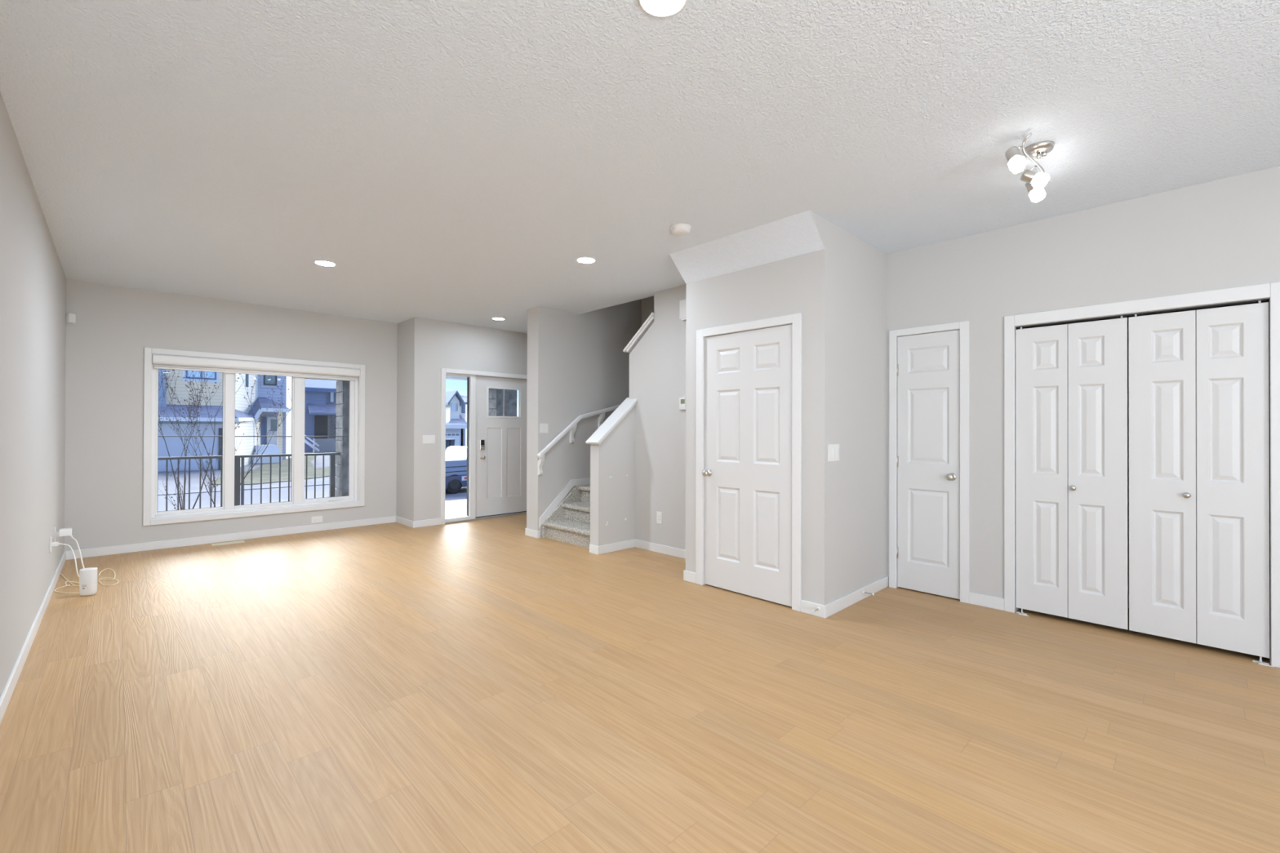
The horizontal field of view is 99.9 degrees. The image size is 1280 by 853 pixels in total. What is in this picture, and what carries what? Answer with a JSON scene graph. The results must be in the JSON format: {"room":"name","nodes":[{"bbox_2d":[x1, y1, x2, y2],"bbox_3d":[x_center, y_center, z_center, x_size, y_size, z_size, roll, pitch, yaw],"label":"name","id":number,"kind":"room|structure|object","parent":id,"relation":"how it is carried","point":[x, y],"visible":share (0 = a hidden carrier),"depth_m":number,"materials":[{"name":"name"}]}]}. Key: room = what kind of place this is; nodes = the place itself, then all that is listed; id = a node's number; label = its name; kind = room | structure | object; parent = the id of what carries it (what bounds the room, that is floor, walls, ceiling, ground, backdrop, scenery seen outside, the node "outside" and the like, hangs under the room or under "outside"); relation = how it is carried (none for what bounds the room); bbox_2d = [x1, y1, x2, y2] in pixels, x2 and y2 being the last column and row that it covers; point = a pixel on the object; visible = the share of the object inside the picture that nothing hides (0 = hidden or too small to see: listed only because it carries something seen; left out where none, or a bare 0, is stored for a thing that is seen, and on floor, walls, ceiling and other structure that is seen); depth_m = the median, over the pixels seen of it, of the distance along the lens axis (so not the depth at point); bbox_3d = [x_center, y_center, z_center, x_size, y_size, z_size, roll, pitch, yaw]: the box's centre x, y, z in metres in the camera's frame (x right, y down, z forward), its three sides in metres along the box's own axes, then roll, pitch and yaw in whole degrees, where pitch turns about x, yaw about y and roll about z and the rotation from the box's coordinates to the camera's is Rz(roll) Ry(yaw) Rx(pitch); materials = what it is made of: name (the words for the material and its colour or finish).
{"room":"empty living room","nodes":[
{"label":"empty living room","id":0,"kind":"room"},
{"bbox_2d":[0,91,66,697],"bbox_3d":[-1.421,-0.080,0.844,0.120,2.734,12.389,0,0,-44],"label":"wall","id":1,"kind":"structure","parent":0,"point":[33,279],"depth_m":3.00,"materials":[{"name":"grey paint"}]},
{"bbox_2d":[0,551,66,724],"bbox_3d":[-2.827,1.248,2.379,0.013,0.085,7.916,0,0,-44],"label":"baseboard","id":2,"kind":"structure","parent":1,"relation":"attached to","point":[5,698],"depth_m":3.01,"materials":[{"name":"white paint"}]},
{"bbox_2d":[49,536,52,553],"bbox_3d":[-4.526,0.910,4.131,0.010,0.120,0.075,0,0,-44],"label":"wall outlet","id":3,"kind":"object","parent":1,"relation":"attached to","point":[51,540],"visible":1,"depth_m":4.12,"materials":[{"name":"white plastic"}]},
{"bbox_2d":[51,542,62,546],"bbox_3d":[-4.504,0.908,4.152,0.056,0.030,0.035,0,0,-44],"label":"plug","id":4,"kind":"object","parent":3,"relation":"attached to","point":[53,544],"visible":1,"depth_m":4.14,"materials":[{"name":"white plastic"}]},
{"bbox_2d":[62,543,79,577],"bbox_3d":[-4.374,1.085,4.169,0.226,0.352,0.035,0,0,8],"label":"power cable","id":5,"kind":"object","parent":4,"relation":"attached to","point":[69,546],"visible":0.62,"depth_m":4.17,"materials":[{"name":"white plastic"}]},
{"bbox_2d":[53,527,56,542],"bbox_3d":[-4.801,0.890,4.415,0.010,0.120,0.075,0,0,-44],"label":"wall outlet","id":6,"kind":"object","parent":1,"relation":"attached to","point":[55,528],"visible":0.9,"depth_m":4.39,"materials":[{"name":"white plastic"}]},
{"bbox_2d":[55,528,72,537],"bbox_3d":[-4.760,0.888,4.447,0.100,0.082,0.075,0,0,-44],"label":"power adapter","id":7,"kind":"object","parent":6,"relation":"attached to","point":[65,531],"visible":1,"depth_m":4.43,"materials":[{"name":"white plastic"}]},
{"bbox_2d":[71,537,84,568],"bbox_3d":[-4.486,1.085,4.329,0.561,0.329,0.026,0,0,33],"label":"power cable","id":8,"kind":"object","parent":7,"relation":"hanging from","point":[75,540],"visible":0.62,"depth_m":4.38,"materials":[{"name":"white plastic"}]},
{"bbox_2d":[64,279,397,551],"bbox_3d":[-4.470,-0.061,6.404,3.244,2.734,0.160,0,0,-44],"label":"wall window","id":9,"kind":"structure","parent":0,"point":[108,338],"depth_m":5.69,"materials":[{"name":"grey paint"}]},
{"bbox_2d":[66,313,75,323],"bbox_3d":[-5.541,-1.055,5.235,0.043,0.090,0.060,0,0,1],"label":"sensor","id":10,"kind":"object","parent":9,"relation":"attached to","point":[70,317],"visible":1,"depth_m":5.22,"materials":[{"name":"white plastic"}]},
{"bbox_2d":[66,515,395,559],"bbox_3d":[-4.471,1.263,6.308,3.124,0.085,0.013,0,0,-44],"label":"baseboard","id":11,"kind":"structure","parent":9,"relation":"attached to","point":[95,552],"depth_m":6.04,"materials":[{"name":"white paint"}]},
{"bbox_2d":[150,353,359,519],"bbox_3d":[-4.468,0.111,6.416,2.035,1.751,0.145,0,0,-44],"label":"window","id":12,"kind":"structure","parent":9,"relation":"attached to","point":[298,384],"depth_m":6.38,"materials":[{"name":"white plastic"}]},
{"bbox_2d":[152,354,359,380],"bbox_3d":[-4.423,-0.682,6.377,2.013,0.141,0.090,0,0,-44],"label":"roller blind","id":13,"kind":"object","parent":9,"relation":"attached to","point":[159,362],"visible":1,"depth_m":6.24,"materials":[{"name":"white fabric"}]},
{"bbox_2d":[311,515,322,523],"bbox_3d":[-4.041,1.163,6.726,0.124,0.082,0.010,0,0,-44],"label":"wall outlet","id":14,"kind":"object","parent":9,"relation":"attached to","point":[317,518],"visible":1,"depth_m":6.72,"materials":[{"name":"white plastic"}]},
{"bbox_2d":[396,318,411,519],"bbox_3d":[-3.135,-0.054,7.270,0.120,2.734,0.495,0,0,-44],"label":"wall","id":15,"kind":"structure","parent":0,"point":[403,354],"depth_m":7.22,"materials":[{"name":"grey paint"}]},
{"bbox_2d":[395,515,413,528],"bbox_3d":[-3.139,1.270,7.169,0.013,0.085,0.605,0,0,-44],"label":"baseboard","id":16,"kind":"structure","parent":15,"relation":"attached to","point":[402,521],"depth_m":7.13,"materials":[{"name":"white paint"}]},
{"bbox_2d":[410,316,527,521],"bbox_3d":[-2.071,-0.048,7.881,2.499,2.734,0.110,0,0,-44],"label":"wall","id":17,"kind":"structure","parent":0,"point":[436,344],"depth_m":7.17,"materials":[{"name":"grey paint"}]},
{"bbox_2d":[413,518,440,528],"bbox_3d":[-2.031,1.277,7.831,2.499,0.085,0.013,0,0,-44],"label":"baseboard","id":18,"kind":"structure","parent":17,"relation":"attached to","point":[421,523],"depth_m":7.08,"materials":[{"name":"white paint"}]},
{"bbox_2d":[422,435,435,444],"bbox_3d":[-2.787,0.170,7.103,0.163,0.113,0.010,0,0,-44],"label":"light switch","id":19,"kind":"object","parent":17,"relation":"attached to","point":[427,439],"visible":1,"depth_m":7.10,"materials":[{"name":"white plastic"}]},
{"bbox_2d":[440,368,527,524],"bbox_3d":[-2.170,0.294,7.797,1.425,2.050,0.092,0,0,-44],"label":"door frame","id":20,"kind":"structure","parent":17,"relation":"in","point":[471,379],"depth_m":7.56,"materials":[{"name":"white paint"}]},
{"bbox_2d":[475,375,527,518],"bbox_3d":[-1.998,0.302,7.933,0.960,2.036,0.136,0,0,-44],"label":"door","id":21,"kind":"structure","parent":20,"relation":"attached to","point":[500,441],"depth_m":7.89,"materials":[{"name":"white paint"}]},
{"bbox_2d":[444,511,526,524],"bbox_3d":[-2.138,1.310,7.759,1.416,0.018,0.057,0,0,-44],"label":"door sill","id":22,"kind":"structure","parent":17,"relation":"attached to","point":[518,513],"depth_m":7.68,"materials":[{"name":"silver metal"}]},
{"bbox_2d":[526,298,641,537],"bbox_3d":[-0.637,-1.331,7.061,1.798,5.300,0.240,0,0,-44],"label":"wall","id":23,"kind":"structure","parent":0,"point":[578,364],"depth_m":6.65,"materials":[{"name":"grey paint"}]},
{"bbox_2d":[524,528,540,537],"bbox_3d":[-0.685,1.276,7.009,1.711,0.085,0.266,0,0,-44],"label":"baseboard","id":24,"kind":"structure","parent":23,"relation":"attached to","point":[536,534],"depth_m":6.39,"materials":[{"name":"white paint"}]},
{"bbox_2d":[539,423,548,433],"bbox_3d":[-1.140,0.020,6.396,0.119,0.115,0.010,0,0,-44],"label":"light switch","id":25,"kind":"object","parent":23,"relation":"attached to","point":[544,428],"visible":1,"depth_m":6.39,"materials":[{"name":"white plastic"}]},
{"bbox_2d":[538,478,590,528],"bbox_3d":[-0.587,0.930,6.928,1.682,0.538,0.012,0,0,-44],"label":"baseboard","id":26,"kind":"structure","parent":23,"relation":"attached to","point":[571,483],"depth_m":6.57,"materials":[{"name":"white paint"}]},
{"bbox_2d":[536,404,619,475],"bbox_3d":[-0.675,0.121,6.790,1.485,0.908,0.090,0,0,-44],"label":"handrail","id":27,"kind":"object","parent":23,"relation":"attached to","point":[572,427],"visible":0.83,"depth_m":6.61,"materials":[{"name":"white paint"}]},
{"bbox_2d":[590,405,635,546],"bbox_3d":[-0.286,0.522,5.749,0.518,1.583,0.137,0,0,-44],"label":"wall","id":28,"kind":"structure","parent":0,"point":[612,461],"depth_m":5.68,"materials":[{"name":"grey paint"}]},
{"bbox_2d":[585,397,637,444],"bbox_3d":[-0.286,-0.072,5.750,0.603,0.505,0.196,0,0,-44],"label":"wall cap","id":29,"kind":"object","parent":28,"relation":"attached to","point":[611,423],"visible":1,"depth_m":5.70,"materials":[{"name":"white paint"}]},
{"bbox_2d":[589,538,635,554],"bbox_3d":[-0.288,1.271,5.737,0.531,0.085,0.149,0,0,-44],"label":"baseboard","id":30,"kind":"structure","parent":28,"relation":"attached to","point":[610,548],"depth_m":5.63,"materials":[{"name":"white paint"}]},
{"bbox_2d":[0,514,1279,852],"bbox_3d":[0.664,1.362,2.793,5.843,0.120,12.489,0,0,-44],"label":"floor","id":31,"kind":"structure","parent":0,"point":[482,686],"depth_m":2.39,"materials":[{"name":"brown wood"}]},
{"bbox_2d":[53,584,79,593],"bbox_3d":[-4.509,1.286,4.218,0.321,0.017,0.100,0,0,35],"label":"cable","id":32,"kind":"object","parent":31,"relation":"on","point":[68,584],"visible":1,"depth_m":4.18,"materials":[{"name":"beige plastic"}]},
{"bbox_2d":[65,581,79,586],"bbox_3d":[-4.647,1.286,4.400,0.087,0.009,0.228,0,0,-44],"label":"cable","id":33,"kind":"object","parent":31,"relation":"on","point":[66,581],"visible":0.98,"depth_m":4.41,"materials":[{"name":"beige plastic"}]},
{"bbox_2d":[79,567,97,595],"bbox_3d":[-4.236,1.192,4.128,0.098,0.203,0.071,0,0,-19],"label":"router","id":34,"kind":"object","parent":31,"relation":"on","point":[87,576],"visible":1,"depth_m":4.10,"materials":[{"name":"white plastic"}]},
{"bbox_2d":[98,568,115,580],"bbox_3d":[-4.622,1.284,4.662,0.107,0.025,0.444,0,0,-44],"label":"cable","id":35,"kind":"object","parent":31,"relation":"on","point":[107,568],"visible":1,"depth_m":4.66,"materials":[{"name":"beige plastic"}]},
{"bbox_2d":[97,577,118,586],"bbox_3d":[-4.417,1.288,4.474,0.314,0.016,0.105,0,0,38],"label":"cable","id":36,"kind":"object","parent":31,"relation":"on","point":[100,578],"visible":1,"depth_m":4.47,"materials":[{"name":"beige plastic"}]},
{"bbox_2d":[211,540,244,546],"bbox_3d":[-4.592,1.301,5.997,0.288,0.005,0.128,0,0,-44],"label":"floor vent","id":37,"kind":"object","parent":31,"relation":"in","point":[238,541],"visible":1,"depth_m":5.98,"materials":[{"name":"beige plastic"}]},
{"bbox_2d":[541,484,590,548],"bbox_3d":[0.636,0.079,5.698,1.648,2.475,3.484,0,0,-44],"label":"staircase","id":38,"kind":"structure","parent":31,"relation":"on","point":[569,522],"depth_m":6.33,"materials":[{"name":"carpet"}]},
{"bbox_2d":[0,0,1279,333],"bbox_3d":[0.672,-1.582,2.807,5.843,0.300,12.489,0,0,-44],"label":"ceiling","id":39,"kind":"structure","parent":0,"point":[453,161],"depth_m":2.58,"materials":[{"name":"white paint"}]},
{"bbox_2d":[313,259,336,266],"bbox_3d":[-2.755,-1.428,4.706,0.172,0.008,0.172,0,0,-44],"label":"recessed light","id":40,"kind":"object","parent":39,"relation":"in","point":[324,263],"visible":1,"depth_m":4.70,"materials":[{"name":"white plastic"}]},
{"bbox_2d":[492,317,505,319],"bbox_3d":[-1.858,-1.415,7.057,0.172,0.008,0.172,0,0,-44],"label":"recessed light","id":41,"kind":"object","parent":39,"relation":"in","point":[494,318],"visible":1,"depth_m":7.05,"materials":[{"name":"white plastic"}]},
{"bbox_2d":[576,256,595,263],"bbox_3d":[-0.461,-1.423,4.599,0.172,0.008,0.172,0,0,-44],"label":"recessed light","id":42,"kind":"object","parent":39,"relation":"in","point":[584,260],"visible":1,"depth_m":4.59,"materials":[{"name":"white plastic"}]},
{"bbox_2d":[637,0,688,17],"bbox_3d":[0.077,-1.435,1.799,0.172,0.008,0.172,0,0,-44],"label":"recessed light","id":43,"kind":"object","parent":39,"relation":"in","point":[657,8],"visible":1,"depth_m":1.84,"materials":[{"name":"white plastic"}]},
{"bbox_2d":[670,223,691,235],"bbox_3d":[0.292,-1.405,3.853,0.151,0.044,0.151,0,0,-44],"label":"smoke detector","id":44,"kind":"object","parent":39,"relation":"attached to","point":[678,229],"visible":1,"depth_m":3.81,"materials":[{"name":"white plastic"}]},
{"bbox_2d":[669,210,824,284],"bbox_3d":[0.756,-1.323,4.069,0.210,0.205,1.257,0,0,-44],"label":"bulkhead","id":45,"kind":"object","parent":39,"relation":"attached to","point":[803,233],"visible":1,"depth_m":3.98,"materials":[{"name":"white paint"}]},
{"bbox_2d":[1004,133,1054,202],"bbox_3d":[2.050,-1.334,2.791,0.605,0.188,0.174,0,0,-44],"label":"ceiling spotlight","id":46,"kind":"object","parent":39,"relation":"attached to","point":[1035,181],"visible":1,"depth_m":2.74,"materials":[{"name":"white glass"}]},
{"bbox_2d":[641,296,653,325],"bbox_3d":[1.270,-1.329,6.313,0.100,5.300,3.490,0,0,-44],"label":"wall","id":47,"kind":"structure","parent":0,"point":[647,304],"depth_m":7.45,"materials":[{"name":"grey paint"}]},
{"bbox_2d":[629,284,685,550],"bbox_3d":[0.778,-0.053,5.104,0.106,2.734,2.476,0,0,-44],"label":"wall","id":48,"kind":"structure","parent":0,"point":[657,362],"depth_m":5.60,"materials":[{"name":"grey paint"}]},
{"bbox_2d":[622,312,654,352],"bbox_3d":[0.031,-1.016,5.882,0.166,0.374,0.470,0,0,-44],"label":"wall cap","id":49,"kind":"object","parent":48,"relation":"attached to","point":[648,322],"visible":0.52,"depth_m":5.83,"materials":[{"name":"white paint"}]},
{"bbox_2d":[656,511,662,524],"bbox_3d":[0.201,0.952,5.608,0.010,0.125,0.075,0,0,-44],"label":"wall outlet","id":50,"kind":"object","parent":48,"relation":"attached to","point":[659,514],"visible":1,"depth_m":5.60,"materials":[{"name":"white plastic"}]},
{"bbox_2d":[679,298,685,320],"bbox_3d":[0.470,-1.160,5.322,0.045,0.203,0.182,0,0,-44],"label":"door chime","id":51,"kind":"object","parent":48,"relation":"attached to","point":[682,303],"visible":0.48,"depth_m":5.34,"materials":[{"name":"white plastic"}]},
{"bbox_2d":[679,396,685,409],"bbox_3d":[0.429,-0.230,5.369,0.028,0.124,0.086,0,0,-44],"label":"thermostat","id":52,"kind":"object","parent":48,"relation":"attached to","point":[682,400],"visible":0.84,"depth_m":5.36,"materials":[{"name":"white plastic"}]},
{"bbox_2d":[685,248,832,605],"bbox_3d":[1.038,-0.056,4.340,0.585,2.734,1.257,0,0,-44],"label":"wall","id":53,"kind":"structure","parent":0,"point":[802,283],"depth_m":3.79,"materials":[{"name":"grey paint"}]},
{"bbox_2d":[635,539,826,617],"bbox_3d":[0.608,1.269,4.764,0.598,0.085,2.495,0,0,-44],"label":"baseboard","id":54,"kind":"structure","parent":53,"relation":"attached to","point":[806,606],"depth_m":4.58,"materials":[{"name":"white paint"}]},
{"bbox_2d":[702,323,792,606],"bbox_3d":[0.835,0.281,4.166,0.185,2.056,0.837,0,0,-44],"label":"door","id":55,"kind":"structure","parent":53,"relation":"in","point":[747,472],"depth_m":4.13,"materials":[{"name":"white paint"}]},
{"bbox_2d":[695,312,801,611],"bbox_3d":[0.805,0.253,4.147,0.016,2.113,0.960,0,0,-44],"label":"door frame","id":56,"kind":"structure","parent":53,"relation":"attached to","point":[796,318],"depth_m":3.85,"materials":[{"name":"white paint"}]},
{"bbox_2d":[824,218,887,601],"bbox_3d":[1.861,-0.054,4.346,1.776,2.734,0.120,0,0,-44],"label":"wall","id":57,"kind":"structure","parent":0,"point":[860,269],"depth_m":4.07,"materials":[{"name":"grey paint"}]},
{"bbox_2d":[827,444,839,461],"bbox_3d":[1.360,0.184,3.770,0.164,0.118,0.010,0,0,-44],"label":"light switch","id":58,"kind":"object","parent":57,"relation":"attached to","point":[833,449],"visible":1,"depth_m":3.76,"materials":[{"name":"white plastic"}]},
{"bbox_2d":[824,576,888,617],"bbox_3d":[1.651,1.268,4.047,1.071,0.085,0.013,0,0,-44],"label":"baseboard","id":59,"kind":"structure","parent":57,"relation":"attached to","point":[851,598],"depth_m":3.98,"materials":[{"name":"white paint"}]},
{"bbox_2d":[886,165,1279,598],"bbox_3d":[4.293,-0.058,2.188,0.120,2.734,6.364,0,0,-44],"label":"wall","id":60,"kind":"structure","parent":0,"point":[1223,233],"depth_m":3.66,"materials":[{"name":"grey paint"}]},
{"bbox_2d":[896,328,959,599],"bbox_3d":[2.269,0.287,4.227,0.185,2.053,0.478,0,0,-44],"label":"door","id":61,"kind":"structure","parent":60,"relation":"in","point":[928,364],"depth_m":4.21,"materials":[{"name":"white paint"}]},
{"bbox_2d":[888,320,969,603],"bbox_3d":[2.245,0.263,4.200,0.016,2.100,0.578,0,0,-44],"label":"door frame","id":62,"kind":"structure","parent":60,"relation":"attached to","point":[964,326],"depth_m":4.03,"materials":[{"name":"white paint"}]},
{"bbox_2d":[968,591,1004,610],"bbox_3d":[4.409,1.266,1.964,0.013,0.085,5.644,0,0,-44],"label":"baseboard","id":63,"kind":"structure","parent":60,"relation":"attached to","point":[983,600],"depth_m":3.90,"materials":[{"name":"white paint"}]},
{"bbox_2d":[1015,315,1128,629],"bbox_3d":[2.861,0.305,3.591,0.069,2.014,0.586,0,0,-44],"label":"door","id":64,"kind":"structure","parent":60,"relation":"in","point":[1072,444],"depth_m":3.57,"materials":[{"name":"white paint"}]},
{"bbox_2d":[1004,281,1279,667],"bbox_3d":[3.093,0.263,3.412,0.136,2.098,1.296,0,0,-44],"label":"door frame","id":65,"kind":"structure","parent":60,"relation":"attached to","point":[1272,290],"depth_m":3.22,"materials":[{"name":"white paint"}]},
{"bbox_2d":[1015,298,1269,328],"bbox_3d":[3.092,-0.703,3.413,0.026,0.010,1.186,0,0,-44],"label":"door track","id":66,"kind":"object","parent":60,"relation":"attached to","point":[1265,300],"visible":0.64,"depth_m":3.33,"materials":[{"name":"black"}]},
{"bbox_2d":[1128,300,1274,666],"bbox_3d":[3.274,0.304,3.165,0.069,2.014,0.586,0,0,-44],"label":"door","id":67,"kind":"structure","parent":60,"relation":"in","point":[1233,419],"depth_m":3.15,"materials":[{"name":"white paint"}]},
{"bbox_2d":[1022,301,1267,620],"bbox_3d":[4.540,-0.056,2.512,0.685,2.734,6.484,0,0,-44],"label":"wall","id":68,"kind":"structure","parent":0,"point":[1265,301],"depth_m":3.89,"materials":[{"name":"grey paint"}]},
{"label":"outside","id":69,"kind":"structure","parent":0,"visible":0},
{"bbox_2d":[157,435,466,495],"bbox_3d":[-39.122,2.183,61.866,110.000,0.410,96.700,0,0,-44],"label":"driveway","id":70,"kind":"structure","parent":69,"point":[194,475],"depth_m":21.17,"materials":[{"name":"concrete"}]},
{"bbox_2d":[158,368,292,472],"bbox_3d":[-22.824,-1.837,28.600,9.402,8.200,9.875,0,0,-44],"label":"house","id":71,"kind":"structure","parent":70,"relation":"on","point":[260,401],"depth_m":26.82,"materials":[{"name":"grey"}]},
{"bbox_2d":[208,455,329,484],"bbox_3d":[-17.575,2.062,31.122,6.852,0.406,22.018,0,0,-23],"label":"lawn","id":72,"kind":"structure","parent":70,"relation":"on","point":[284,465],"depth_m":24.34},
{"bbox_2d":[304,378,337,453],"bbox_3d":[-25.315,-1.641,42.954,5.304,7.332,11.089,0,0,-44],"label":"house","id":73,"kind":"structure","parent":70,"relation":"on","point":[320,406],"depth_m":40.19,"materials":[{"name":"blue"}]},
{"bbox_2d":[445,390,466,445],"bbox_3d":[-17.781,-0.189,50.263,3.606,6.852,14.115,0,0,-17],"label":"house","id":74,"kind":"structure","parent":70,"relation":"on","point":[455,423],"depth_m":49.85,"materials":[{"name":"white"}]},
{"bbox_3d":[-13.731,2.015,42.156,9.817,0.186,11.662,0,0,-44],"label":"lawn","id":75,"kind":"structure","parent":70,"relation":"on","visible":0},
{"bbox_2d":[445,439,449,448],"bbox_3d":[-13.520,1.442,37.432,0.331,1.105,0.670,0,0,-44],"label":"bin","id":76,"kind":"object","parent":75,"relation":"on","point":[447,441],"visible":0.36,"depth_m":37.22,"materials":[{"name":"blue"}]},
{"bbox_2d":[448,439,455,446],"bbox_3d":[-13.269,1.444,37.675,0.358,1.105,0.670,0,0,-44],"label":"bin","id":77,"kind":"object","parent":75,"relation":"on","point":[451,441],"visible":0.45,"depth_m":37.44,"materials":[{"name":"blue"}]},
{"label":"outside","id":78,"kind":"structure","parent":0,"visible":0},
{"bbox_2d":[157,484,466,511],"bbox_3d":[-0.814,2.493,22.366,110.000,0.399,13.750,0,0,-44],"label":"street","id":79,"kind":"structure","parent":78,"point":[462,494],"depth_m":17.07,"materials":[{"name":"grey asphalt"}]},
{"bbox_2d":[158,368,248,510],"bbox_3d":[-6.948,-0.127,8.344,1.527,4.673,1.081,0,0,5],"label":"bare tree","id":80,"kind":"object","parent":79,"relation":"on","point":[189,416],"visible":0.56,"depth_m":8.33,"materials":[{"name":"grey plant"}]},
{"bbox_2d":[164,372,291,506],"bbox_3d":[-7.148,0.560,9.339,1.116,3.306,1.944,0,0,30],"label":"bare tree","id":81,"kind":"object","parent":79,"relation":"on","point":[193,403],"visible":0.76,"depth_m":9.17,"materials":[{"name":"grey plant"}]},
{"bbox_2d":[444,445,466,493],"bbox_3d":[-6.058,1.489,19.628,1.774,1.548,5.363,0,0,36],"label":"pickup truck","id":82,"kind":"object","parent":79,"relation":"on","point":[455,455],"visible":0.17,"depth_m":18.17,"materials":[{"name":"blue"}]},
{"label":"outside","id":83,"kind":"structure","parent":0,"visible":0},
{"bbox_2d":[444,498,466,518],"bbox_3d":[-3.905,1.470,7.984,7.273,0.170,2.596,0,0,-44],"label":"porch deck","id":84,"kind":"object","parent":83,"point":[458,508],"depth_m":9.17,"materials":[{"name":"white concrete"}]},
{"bbox_2d":[158,453,339,511],"bbox_3d":[-5.763,0.889,7.365,2.967,0.975,0.066,0,0,-44],"label":"porch railing","id":85,"kind":"object","parent":84,"relation":"on","point":[332,455],"visible":0.45,"depth_m":7.54,"materials":[{"name":"black metal"}]},
{"bbox_2d":[335,380,349,496],"bbox_3d":[-4.569,0.041,8.554,0.392,2.690,0.382,0,0,-44],"label":"pillar","id":86,"kind":"structure","parent":84,"relation":"on","point":[342,420],"depth_m":8.33,"materials":[{"name":"stone"}]},
{"bbox_2d":[488,388,516,416],"bbox_3d":[-2.666,0.055,10.399,0.442,2.690,0.382,0,0,-44],"label":"pillar","id":87,"kind":"structure","parent":84,"relation":"on","point":[495,395],"depth_m":10.25,"materials":[{"name":"stone"}]},
{"bbox_3d":[-6.978,0.023,6.217,0.384,2.690,0.382,0,0,-44],"label":"pillar","id":88,"kind":"structure","parent":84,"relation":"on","visible":0},
{"bbox_2d":[158,435,349,436],"bbox_3d":[-5.566,0.133,7.260,3.333,0.044,0.086,0,0,-44],"label":"cable","id":89,"kind":"object","parent":88,"relation":"attached to","point":[158,436],"visible":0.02,"depth_m":7.43,"materials":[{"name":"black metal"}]},
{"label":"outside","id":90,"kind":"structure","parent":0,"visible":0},
{"bbox_2d":[445,375,466,380],"bbox_3d":[-3.915,-1.195,8.015,7.273,0.580,2.646,0,0,-44],"label":"soffit","id":91,"kind":"structure","parent":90,"point":[446,376],"depth_m":10.02,"materials":[{"name":"white"}]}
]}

